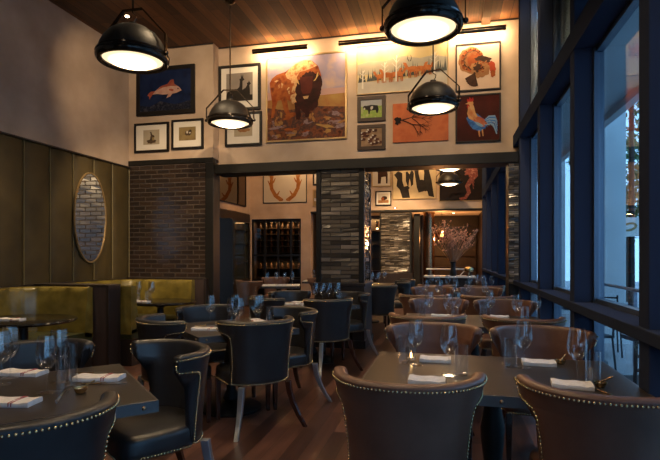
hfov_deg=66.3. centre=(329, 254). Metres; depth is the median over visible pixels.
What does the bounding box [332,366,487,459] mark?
dining chair
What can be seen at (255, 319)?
folded napkin
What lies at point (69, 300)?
booth
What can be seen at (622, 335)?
table
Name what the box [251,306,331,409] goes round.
dining chair
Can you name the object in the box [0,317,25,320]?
folded napkin
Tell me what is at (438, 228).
wall
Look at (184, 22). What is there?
ceiling
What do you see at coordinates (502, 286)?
dining chair
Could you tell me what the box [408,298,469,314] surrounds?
dining chair
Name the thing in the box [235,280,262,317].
tub chair
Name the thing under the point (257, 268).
shelf
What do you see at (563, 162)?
concrete column
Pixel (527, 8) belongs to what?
window frame post
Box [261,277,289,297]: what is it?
tub chair
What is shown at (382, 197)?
painting
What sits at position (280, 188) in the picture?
framed picture
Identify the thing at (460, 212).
ceiling
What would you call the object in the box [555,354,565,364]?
salt dish
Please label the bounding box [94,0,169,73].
pendant lamp
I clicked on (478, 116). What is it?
framed picture
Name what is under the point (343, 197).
stone column
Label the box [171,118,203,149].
framed picture
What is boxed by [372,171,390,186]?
framed picture
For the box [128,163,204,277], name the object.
brick wall
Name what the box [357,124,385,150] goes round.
framed picture
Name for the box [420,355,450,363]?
folded napkin
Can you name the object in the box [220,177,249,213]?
wall
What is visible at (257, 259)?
shelf
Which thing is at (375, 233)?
shelving
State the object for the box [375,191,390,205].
framed picture
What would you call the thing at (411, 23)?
pendant lamp
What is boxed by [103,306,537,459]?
floor
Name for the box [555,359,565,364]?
bowl
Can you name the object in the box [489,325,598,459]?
dining chair
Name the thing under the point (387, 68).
framed picture
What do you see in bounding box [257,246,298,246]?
shelf
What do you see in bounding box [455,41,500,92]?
framed picture
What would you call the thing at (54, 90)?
wall
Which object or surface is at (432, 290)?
dining chair
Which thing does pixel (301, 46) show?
picture light
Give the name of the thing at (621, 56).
ceiling
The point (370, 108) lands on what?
painting
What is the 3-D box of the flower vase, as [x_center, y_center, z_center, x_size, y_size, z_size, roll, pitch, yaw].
[2.945,-0.180,11.996,1.135,1.360,0.603,0,0,4]
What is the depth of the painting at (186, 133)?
8.10 m
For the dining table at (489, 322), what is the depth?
4.16 m
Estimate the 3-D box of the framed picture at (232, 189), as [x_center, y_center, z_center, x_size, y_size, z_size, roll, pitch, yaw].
[-3.010,-2.165,12.400,0.035,1.530,4.860,0,0,13]
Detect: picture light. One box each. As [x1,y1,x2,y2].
[252,44,307,53]
[338,36,389,45]
[458,24,505,34]
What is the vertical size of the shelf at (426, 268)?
0.030 m
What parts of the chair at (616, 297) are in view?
backrest, leg, leg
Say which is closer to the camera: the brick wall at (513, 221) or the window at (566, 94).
the window at (566, 94)
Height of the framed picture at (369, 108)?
0.380 m
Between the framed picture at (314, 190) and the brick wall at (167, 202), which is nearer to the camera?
the brick wall at (167, 202)
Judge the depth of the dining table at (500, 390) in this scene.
2.75 m
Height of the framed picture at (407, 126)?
0.580 m
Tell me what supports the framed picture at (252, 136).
attached to the wall at (206, 59)
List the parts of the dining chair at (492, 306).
seat, backrest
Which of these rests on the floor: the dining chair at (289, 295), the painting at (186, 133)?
the dining chair at (289, 295)
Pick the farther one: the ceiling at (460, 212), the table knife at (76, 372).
the ceiling at (460, 212)
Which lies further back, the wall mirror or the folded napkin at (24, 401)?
the wall mirror
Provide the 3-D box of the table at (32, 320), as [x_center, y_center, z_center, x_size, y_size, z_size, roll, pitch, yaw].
[-3.121,1.025,5.137,1.040,0.750,0.920,0,0,13]
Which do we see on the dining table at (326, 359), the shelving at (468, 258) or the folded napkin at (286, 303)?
the folded napkin at (286, 303)
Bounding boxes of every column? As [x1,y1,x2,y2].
[313,169,372,348]
[423,212,434,284]
[562,160,566,313]
[604,111,629,343]
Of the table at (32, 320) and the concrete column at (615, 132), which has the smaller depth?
the table at (32, 320)
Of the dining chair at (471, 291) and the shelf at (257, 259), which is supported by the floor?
the dining chair at (471, 291)
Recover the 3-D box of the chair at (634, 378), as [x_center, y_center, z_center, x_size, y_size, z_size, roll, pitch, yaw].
[2.385,1.010,3.851,0.441,0.842,0.486,0,0,-7]
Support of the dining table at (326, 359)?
on the floor
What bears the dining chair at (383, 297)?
on the floor
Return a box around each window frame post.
[128,151,518,176]
[167,18,518,48]
[205,162,219,303]
[310,208,481,213]
[414,214,477,286]
[481,0,493,24]
[482,168,485,285]
[486,168,490,285]
[491,167,497,285]
[498,172,505,295]
[519,0,536,316]
[538,0,561,319]
[570,0,603,361]
[639,0,659,396]
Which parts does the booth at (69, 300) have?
seat, backrest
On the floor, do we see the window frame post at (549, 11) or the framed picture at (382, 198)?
the window frame post at (549, 11)
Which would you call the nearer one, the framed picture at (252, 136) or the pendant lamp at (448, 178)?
the framed picture at (252, 136)
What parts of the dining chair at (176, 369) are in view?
seat, backrest, leg, leg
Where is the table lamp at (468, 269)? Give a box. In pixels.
[464,266,472,275]
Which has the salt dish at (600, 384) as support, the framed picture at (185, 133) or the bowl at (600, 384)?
the bowl at (600, 384)
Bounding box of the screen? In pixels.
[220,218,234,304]
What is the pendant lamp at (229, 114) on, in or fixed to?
hanging from the ceiling at (184, 22)
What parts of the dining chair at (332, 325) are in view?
leg, backrest, leg, leg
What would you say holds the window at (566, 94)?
on the trim
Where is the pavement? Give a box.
[537,281,638,374]
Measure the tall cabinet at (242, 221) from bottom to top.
2.600 m
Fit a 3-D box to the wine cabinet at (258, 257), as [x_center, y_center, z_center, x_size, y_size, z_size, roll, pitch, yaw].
[-1.494,0.165,15.431,1.560,2.470,0.850,0,0,13]
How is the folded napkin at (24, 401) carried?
on the dining table at (135, 399)
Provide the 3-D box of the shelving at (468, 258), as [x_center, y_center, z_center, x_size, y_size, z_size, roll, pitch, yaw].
[4.304,0.250,18.126,1.800,2.300,0.260,0,0,13]
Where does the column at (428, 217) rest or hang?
on the floor
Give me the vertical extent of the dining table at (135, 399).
0.750 m
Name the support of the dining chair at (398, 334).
on the floor
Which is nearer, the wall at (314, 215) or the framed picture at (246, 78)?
the framed picture at (246, 78)
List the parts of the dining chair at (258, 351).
leg, leg, seat, backrest, leg, leg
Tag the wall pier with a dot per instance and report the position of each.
(511, 289)
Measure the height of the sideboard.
1.070 m
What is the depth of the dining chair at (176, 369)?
2.75 m
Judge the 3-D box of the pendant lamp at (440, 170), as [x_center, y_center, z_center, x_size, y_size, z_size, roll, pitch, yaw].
[2.510,-2.570,10.607,0.607,1.600,0.607,0,0,-36]
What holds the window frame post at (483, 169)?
attached to the wall at (258, 210)
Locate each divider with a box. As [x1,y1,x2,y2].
[34,283,119,366]
[126,277,208,304]
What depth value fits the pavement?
7.33 m
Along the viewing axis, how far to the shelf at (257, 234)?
15.31 m
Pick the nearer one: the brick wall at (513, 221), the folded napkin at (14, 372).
the folded napkin at (14, 372)
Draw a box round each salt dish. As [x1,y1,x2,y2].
[74,380,94,393]
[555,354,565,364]
[594,376,612,387]
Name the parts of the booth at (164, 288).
backrest, seat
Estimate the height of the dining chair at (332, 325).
0.878 m
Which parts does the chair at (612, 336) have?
seat, leg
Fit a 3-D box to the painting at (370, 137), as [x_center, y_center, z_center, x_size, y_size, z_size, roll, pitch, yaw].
[0.626,-1.780,7.639,0.320,0.270,0.027,0,0,13]
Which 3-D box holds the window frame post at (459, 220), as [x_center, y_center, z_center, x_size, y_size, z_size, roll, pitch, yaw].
[3.662,0.040,15.575,1.900,2.720,3.400,0,0,13]
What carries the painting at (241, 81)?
attached to the framed picture at (246, 78)
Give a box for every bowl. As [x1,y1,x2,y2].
[74,386,86,393]
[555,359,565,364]
[594,380,606,387]
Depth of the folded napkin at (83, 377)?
2.60 m
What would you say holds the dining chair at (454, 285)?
on the floor
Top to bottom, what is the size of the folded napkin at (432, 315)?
0.025 m
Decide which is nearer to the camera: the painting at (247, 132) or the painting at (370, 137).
the painting at (370, 137)
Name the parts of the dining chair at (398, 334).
backrest, leg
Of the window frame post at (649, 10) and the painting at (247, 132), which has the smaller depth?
the window frame post at (649, 10)
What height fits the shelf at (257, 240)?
0.020 m
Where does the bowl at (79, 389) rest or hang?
on the salt dish at (79, 389)
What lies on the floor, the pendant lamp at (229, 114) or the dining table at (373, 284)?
the dining table at (373, 284)
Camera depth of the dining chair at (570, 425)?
1.90 m
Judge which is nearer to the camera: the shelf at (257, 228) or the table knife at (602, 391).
the table knife at (602, 391)
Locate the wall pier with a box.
[506,163,518,298]
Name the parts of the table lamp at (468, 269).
lamp shade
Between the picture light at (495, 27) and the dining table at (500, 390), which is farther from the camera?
the picture light at (495, 27)
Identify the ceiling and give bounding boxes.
[49,0,537,47]
[371,211,481,218]
[537,0,638,181]
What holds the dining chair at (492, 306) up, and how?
on the floor
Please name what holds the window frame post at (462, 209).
attached to the wall at (258, 210)
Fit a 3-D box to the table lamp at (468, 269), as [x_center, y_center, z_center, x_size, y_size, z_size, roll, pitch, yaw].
[3.278,0.383,11.928,0.210,0.235,0.210,0,0,13]
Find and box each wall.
[0,0,128,276]
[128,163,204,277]
[129,19,518,163]
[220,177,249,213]
[248,171,481,293]
[313,214,315,277]
[378,213,413,296]
[412,219,475,272]
[476,212,481,285]
[508,162,518,283]
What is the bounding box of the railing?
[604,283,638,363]
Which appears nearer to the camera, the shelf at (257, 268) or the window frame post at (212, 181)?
the window frame post at (212, 181)
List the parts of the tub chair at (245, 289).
backrest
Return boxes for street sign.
[626,217,638,236]
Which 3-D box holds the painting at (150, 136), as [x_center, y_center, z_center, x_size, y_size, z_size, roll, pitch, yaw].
[-2.916,-1.924,8.257,0.291,0.238,0.024,0,0,13]
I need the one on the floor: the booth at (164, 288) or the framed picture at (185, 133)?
the booth at (164, 288)
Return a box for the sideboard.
[424,268,475,296]
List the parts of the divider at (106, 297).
post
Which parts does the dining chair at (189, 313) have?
backrest, seat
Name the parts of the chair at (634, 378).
seat, backrest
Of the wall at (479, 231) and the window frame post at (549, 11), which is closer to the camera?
the window frame post at (549, 11)
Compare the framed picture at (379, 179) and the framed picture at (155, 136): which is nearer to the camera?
the framed picture at (155, 136)
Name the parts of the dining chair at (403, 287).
seat, backrest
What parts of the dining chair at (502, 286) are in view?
backrest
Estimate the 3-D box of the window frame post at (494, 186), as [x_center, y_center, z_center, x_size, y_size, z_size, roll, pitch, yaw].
[3.544,-0.985,10.752,0.210,4.770,0.150,0,0,13]
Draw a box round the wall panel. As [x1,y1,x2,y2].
[0,131,130,287]
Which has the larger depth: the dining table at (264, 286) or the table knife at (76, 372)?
the dining table at (264, 286)
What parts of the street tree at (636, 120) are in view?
crown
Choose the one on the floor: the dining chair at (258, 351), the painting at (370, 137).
the dining chair at (258, 351)
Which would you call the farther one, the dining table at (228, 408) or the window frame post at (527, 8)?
the window frame post at (527, 8)
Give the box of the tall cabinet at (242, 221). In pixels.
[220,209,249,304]
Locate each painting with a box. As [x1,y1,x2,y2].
[143,129,158,144]
[179,126,195,140]
[226,72,252,100]
[234,126,251,136]
[361,99,381,117]
[361,128,381,146]
[378,193,388,202]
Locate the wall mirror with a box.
[73,172,106,262]
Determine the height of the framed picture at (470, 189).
1.120 m
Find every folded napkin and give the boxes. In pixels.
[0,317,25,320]
[0,368,48,376]
[0,396,42,407]
[72,373,125,381]
[191,326,216,330]
[250,318,263,321]
[285,303,300,304]
[408,374,445,383]
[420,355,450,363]
[431,314,448,316]
[490,315,508,317]
[521,358,556,366]
[550,378,594,390]
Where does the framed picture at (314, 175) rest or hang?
attached to the wall at (258, 210)
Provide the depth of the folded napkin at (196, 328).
4.33 m
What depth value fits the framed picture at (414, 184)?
14.01 m
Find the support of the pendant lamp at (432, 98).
hanging from the ceiling at (184, 22)
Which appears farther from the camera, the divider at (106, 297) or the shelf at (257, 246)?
the shelf at (257, 246)
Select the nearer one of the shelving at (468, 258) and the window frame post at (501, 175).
the window frame post at (501, 175)
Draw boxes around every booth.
[0,286,92,367]
[75,279,194,365]
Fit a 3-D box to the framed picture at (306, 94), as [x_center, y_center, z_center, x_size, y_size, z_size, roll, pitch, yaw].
[-0.378,-2.455,7.870,1.310,1.350,0.038,0,0,13]
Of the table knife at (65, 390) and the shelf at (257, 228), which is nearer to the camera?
the table knife at (65, 390)
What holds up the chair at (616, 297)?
on the pavement
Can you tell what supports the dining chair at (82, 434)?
on the floor
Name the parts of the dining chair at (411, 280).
backrest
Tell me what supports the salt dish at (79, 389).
on the dining table at (135, 399)
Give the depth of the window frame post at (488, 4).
6.91 m
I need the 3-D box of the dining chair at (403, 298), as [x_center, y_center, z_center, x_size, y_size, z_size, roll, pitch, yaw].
[1.265,0.961,6.810,0.704,0.878,0.630,0,0,11]
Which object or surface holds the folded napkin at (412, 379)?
on the dining table at (500, 390)
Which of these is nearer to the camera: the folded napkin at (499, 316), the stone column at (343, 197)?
the folded napkin at (499, 316)
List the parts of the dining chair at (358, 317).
leg, leg, leg, backrest, seat, leg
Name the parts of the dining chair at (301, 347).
leg, leg, backrest, leg, seat, leg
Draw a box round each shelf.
[257,228,299,229]
[257,234,298,234]
[257,240,298,240]
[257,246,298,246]
[257,259,299,259]
[257,268,299,268]
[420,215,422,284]
[426,268,464,269]
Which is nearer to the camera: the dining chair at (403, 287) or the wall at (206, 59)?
the wall at (206, 59)
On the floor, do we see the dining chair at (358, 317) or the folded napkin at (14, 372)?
the dining chair at (358, 317)
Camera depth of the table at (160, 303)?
7.06 m
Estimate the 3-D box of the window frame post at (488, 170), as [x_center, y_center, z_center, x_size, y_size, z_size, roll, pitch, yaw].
[3.867,-0.985,12.145,0.210,4.770,0.150,0,0,13]
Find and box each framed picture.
[134,122,169,152]
[136,63,194,116]
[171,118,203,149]
[217,163,245,206]
[218,63,260,109]
[225,111,261,146]
[263,174,306,203]
[266,50,346,142]
[313,174,315,185]
[313,189,315,206]
[357,41,447,95]
[357,95,385,122]
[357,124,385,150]
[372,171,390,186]
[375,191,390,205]
[392,170,436,199]
[393,103,447,142]
[439,168,481,201]
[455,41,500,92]
[455,92,500,142]
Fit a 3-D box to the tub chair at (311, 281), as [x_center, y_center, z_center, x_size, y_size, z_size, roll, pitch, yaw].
[-0.390,0.961,11.382,0.630,0.878,0.678,0,0,-17]
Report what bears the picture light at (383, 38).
attached to the wall at (206, 59)
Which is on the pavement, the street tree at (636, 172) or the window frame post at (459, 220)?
the street tree at (636, 172)
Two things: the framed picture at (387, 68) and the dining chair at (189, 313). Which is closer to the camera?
the dining chair at (189, 313)
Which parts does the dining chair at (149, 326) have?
leg, backrest, seat, leg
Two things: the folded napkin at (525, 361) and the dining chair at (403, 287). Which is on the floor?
the dining chair at (403, 287)
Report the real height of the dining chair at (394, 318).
0.878 m
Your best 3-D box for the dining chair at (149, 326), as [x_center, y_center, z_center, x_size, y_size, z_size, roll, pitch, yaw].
[-1.364,0.961,4.277,0.630,0.878,0.678,0,0,-33]
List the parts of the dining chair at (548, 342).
leg, seat, backrest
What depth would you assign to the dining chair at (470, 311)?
6.45 m
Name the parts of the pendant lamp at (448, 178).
lamp shade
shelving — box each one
[371,216,379,282]
[435,230,475,284]
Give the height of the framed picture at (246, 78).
0.740 m
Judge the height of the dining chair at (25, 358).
0.878 m
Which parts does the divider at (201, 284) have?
post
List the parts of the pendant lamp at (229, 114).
lamp shade, rod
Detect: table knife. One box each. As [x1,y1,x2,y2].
[55,389,66,402]
[75,372,106,373]
[81,382,127,383]
[595,388,611,394]
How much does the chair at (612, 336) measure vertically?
0.842 m
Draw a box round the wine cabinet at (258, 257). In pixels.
[252,219,300,294]
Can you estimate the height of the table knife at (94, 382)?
0.007 m
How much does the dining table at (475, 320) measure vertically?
0.750 m
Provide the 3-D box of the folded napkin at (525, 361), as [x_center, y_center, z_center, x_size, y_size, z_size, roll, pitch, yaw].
[1.241,0.637,3.007,0.185,0.025,0.135,0,0,16]
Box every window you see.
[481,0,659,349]
[533,129,537,283]
[556,84,569,293]
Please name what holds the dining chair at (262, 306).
on the floor
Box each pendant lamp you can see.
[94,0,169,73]
[205,0,255,129]
[379,0,468,46]
[407,45,460,115]
[435,171,462,185]
[436,169,462,171]
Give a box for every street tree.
[566,101,638,216]
[626,118,638,301]
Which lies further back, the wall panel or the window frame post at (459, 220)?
the window frame post at (459, 220)
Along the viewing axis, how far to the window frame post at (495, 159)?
7.58 m
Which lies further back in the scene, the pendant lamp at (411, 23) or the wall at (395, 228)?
the wall at (395, 228)
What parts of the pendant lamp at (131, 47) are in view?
lamp shade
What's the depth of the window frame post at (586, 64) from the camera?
3.74 m
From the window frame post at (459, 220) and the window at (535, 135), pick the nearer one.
the window at (535, 135)
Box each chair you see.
[0,338,94,376]
[0,391,119,459]
[105,339,213,459]
[135,313,214,422]
[174,304,241,387]
[215,315,306,441]
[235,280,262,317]
[248,295,285,320]
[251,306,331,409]
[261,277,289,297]
[268,290,311,301]
[300,296,362,376]
[307,278,315,298]
[323,291,377,359]
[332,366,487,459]
[372,285,397,325]
[383,280,411,326]
[384,322,483,459]
[388,312,466,323]
[395,279,415,299]
[398,293,449,314]
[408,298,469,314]
[411,286,454,296]
[417,284,456,296]
[457,287,502,313]
[460,294,514,314]
[464,285,505,295]
[473,299,537,355]
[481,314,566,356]
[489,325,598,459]
[514,374,659,459]
[604,295,622,357]
[604,325,616,370]
[624,339,638,385]
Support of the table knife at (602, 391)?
on the dining table at (500, 390)
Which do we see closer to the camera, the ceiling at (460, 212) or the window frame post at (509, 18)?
the window frame post at (509, 18)
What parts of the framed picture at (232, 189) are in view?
frame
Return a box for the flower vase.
[431,220,477,275]
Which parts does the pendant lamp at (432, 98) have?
rod, lamp shade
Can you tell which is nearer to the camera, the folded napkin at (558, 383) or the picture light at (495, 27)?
the folded napkin at (558, 383)
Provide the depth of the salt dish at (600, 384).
2.48 m
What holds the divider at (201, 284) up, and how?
on the floor
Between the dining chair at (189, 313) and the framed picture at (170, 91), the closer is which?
the dining chair at (189, 313)
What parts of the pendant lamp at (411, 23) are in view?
lamp shade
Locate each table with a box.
[0,314,77,340]
[0,364,158,424]
[137,298,197,312]
[182,318,298,417]
[259,284,299,290]
[284,301,359,363]
[362,352,653,459]
[372,283,393,322]
[406,313,541,355]
[620,333,633,340]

